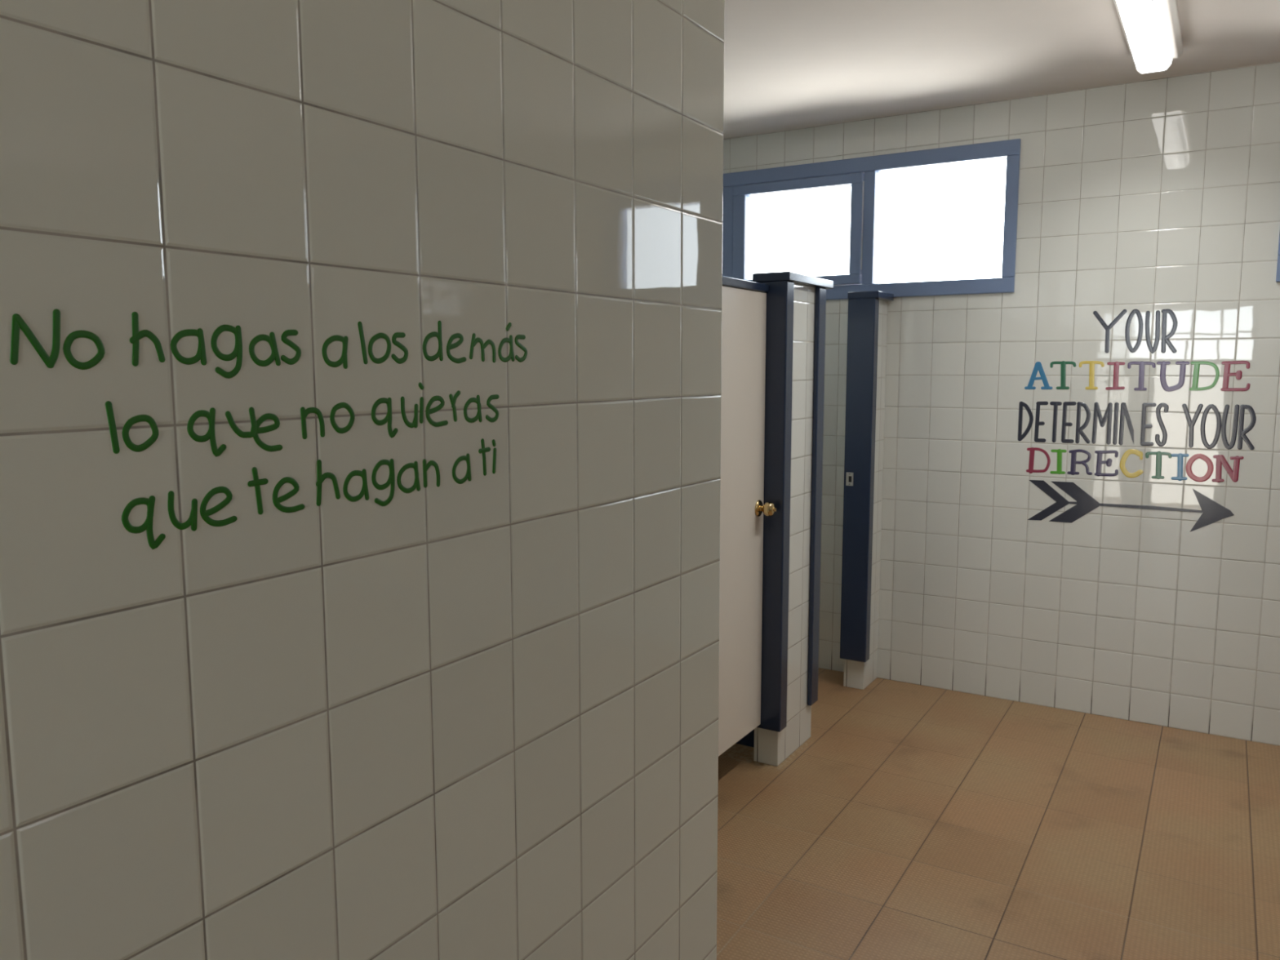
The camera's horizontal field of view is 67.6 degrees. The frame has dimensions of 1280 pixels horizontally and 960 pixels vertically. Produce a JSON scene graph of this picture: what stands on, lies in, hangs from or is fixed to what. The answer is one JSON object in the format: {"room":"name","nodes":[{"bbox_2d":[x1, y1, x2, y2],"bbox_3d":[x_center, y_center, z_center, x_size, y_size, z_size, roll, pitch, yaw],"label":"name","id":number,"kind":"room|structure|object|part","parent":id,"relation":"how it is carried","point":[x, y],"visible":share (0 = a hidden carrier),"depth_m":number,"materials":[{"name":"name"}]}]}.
{"room":"public restroom","nodes":[
{"label":"public restroom","id":0,"kind":"room"},
{"bbox_2d":[0,0,724,959],"bbox_3d":[-0.632,0.118,0.604,0.151,2.684,2.743,4,8,31],"label":"wall","id":1,"kind":"structure","parent":0,"point":[477,718],"depth_m":1.00,"materials":[{"name":"tile"}]},
{"bbox_2d":[9,309,527,549],"bbox_3d":[-0.305,-0.066,0.975,0.001,0.209,0.618,4,8,31],"label":"lettering","id":2,"kind":"object","parent":1,"relation":"attached to","point":[18,322],"depth_m":0.90,"materials":[{"name":"green paint"}]},
{"bbox_2d":[735,728,754,747],"bbox_3d":[-0.012,0.149,4.106,1.250,1.800,0.100,4,8,31],"label":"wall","id":3,"kind":"structure","parent":0,"point":[748,740],"depth_m":3.88,"materials":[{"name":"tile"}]},
{"bbox_2d":[716,667,1279,959],"bbox_3d":[1.134,1.555,0.359,7.550,0.120,7.876,4,8,31],"label":"floor","id":4,"kind":"structure","parent":0,"point":[911,821],"depth_m":3.12,"materials":[{"name":"brown tile"}]},
{"bbox_2d":[752,271,833,766],"bbox_3d":[0.591,0.155,3.753,0.146,1.869,0.451,4,8,31],"label":"pier","id":5,"kind":"object","parent":4,"relation":"on","point":[796,303],"visible":0.74,"depth_m":3.65,"materials":[{"name":"tile"}]},
{"bbox_2d":[722,275,768,292],"bbox_3d":[0.284,-0.665,3.209,0.048,0.028,0.625,4,8,31],"label":"header rail","id":6,"kind":"object","parent":5,"relation":"attached to","point":[726,282],"visible":0.41,"depth_m":3.29,"materials":[{"name":"metal"}]},
{"bbox_2d":[718,285,776,755],"bbox_3d":[0.316,0.160,3.289,0.102,1.625,0.620,4,8,31],"label":"door","id":7,"kind":"structure","parent":5,"relation":"attached to","point":[744,312],"depth_m":3.40,"materials":[{"name":"beige laminate"}]},
{"bbox_3d":[0.464,0.106,3.499,0.058,0.054,0.054,4,8,31],"label":"knob","id":8,"kind":"part","parent":7,"relation":"part of","materials":[{"name":"gold metal"}]},
{"bbox_2d":[840,290,893,689],"bbox_3d":[1.075,0.062,4.538,0.145,1.869,0.248,4,8,31],"label":"pier","id":9,"kind":"object","parent":4,"relation":"on","point":[867,318],"visible":1,"depth_m":4.46,"materials":[{"name":"metal"}]},
{"bbox_3d":[0.976,-0.004,4.447,0.034,0.062,0.002,4,8,31],"label":"strike plate","id":10,"kind":"part","parent":9,"relation":"part of","materials":[{"name":"silver metal"}]},
{"bbox_2d":[723,62,1279,746],"bbox_3d":[3.139,-0.226,3.467,7.550,2.684,0.140,4,8,31],"label":"wall","id":11,"kind":"structure","parent":0,"point":[1153,195],"depth_m":4.11,"materials":[{"name":"tile"}]},
{"bbox_2d":[722,138,1021,299],"bbox_3d":[1.055,-1.200,4.576,1.433,0.656,0.101,4,8,31],"label":"window","id":12,"kind":"structure","parent":11,"relation":"in","point":[863,175],"depth_m":4.53,"materials":[{"name":"blue paint"}]},
{"bbox_3d":[0.778,-1.216,4.730,0.672,0.516,0.076,4,8,31],"label":"sash","id":13,"kind":"part","parent":12,"relation":"part of","materials":[{"name":"blue paint"}]},
{"bbox_2d":[1027,480,1234,532],"bbox_3d":[2.074,0.112,4.077,0.788,0.183,0.002,4,8,31],"label":"decal","id":14,"kind":"object","parent":11,"relation":"attached to","point":[1212,512],"visible":1,"depth_m":4.16,"materials":[{"name":"black paint"}]},
{"bbox_2d":[1017,308,1256,482],"bbox_3d":[2.072,-0.360,4.022,0.894,0.712,0.002,4,8,31],"label":"lettering","id":15,"kind":"object","parent":11,"relation":"attached to","point":[1220,460],"depth_m":4.00,"materials":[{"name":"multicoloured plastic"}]},
{"bbox_2d":[1275,230,1279,282],"bbox_3d":[3.053,-1.061,3.374,1.310,0.656,0.089,4,8,31],"label":"window","id":16,"kind":"structure","parent":11,"relation":"in","point":[1277,274],"depth_m":3.70,"materials":[{"name":"blue paint"}]},
{"bbox_2d":[723,0,1279,138],"bbox_3d":[1.246,-1.252,0.222,7.550,0.120,7.426,4,8,31],"label":"ceiling","id":17,"kind":"structure","parent":0,"point":[789,64],"depth_m":3.54,"materials":[{"name":"paint"}]},
{"bbox_2d":[1113,0,1182,73],"bbox_3d":[1.582,-1.476,2.993,0.164,0.082,1.220,4,8,31],"label":"ceiling light","id":18,"kind":"object","parent":17,"relation":"attached to","point":[1152,30],"visible":1,"depth_m":3.13,"materials":[{"name":"white plastic"}]}
]}

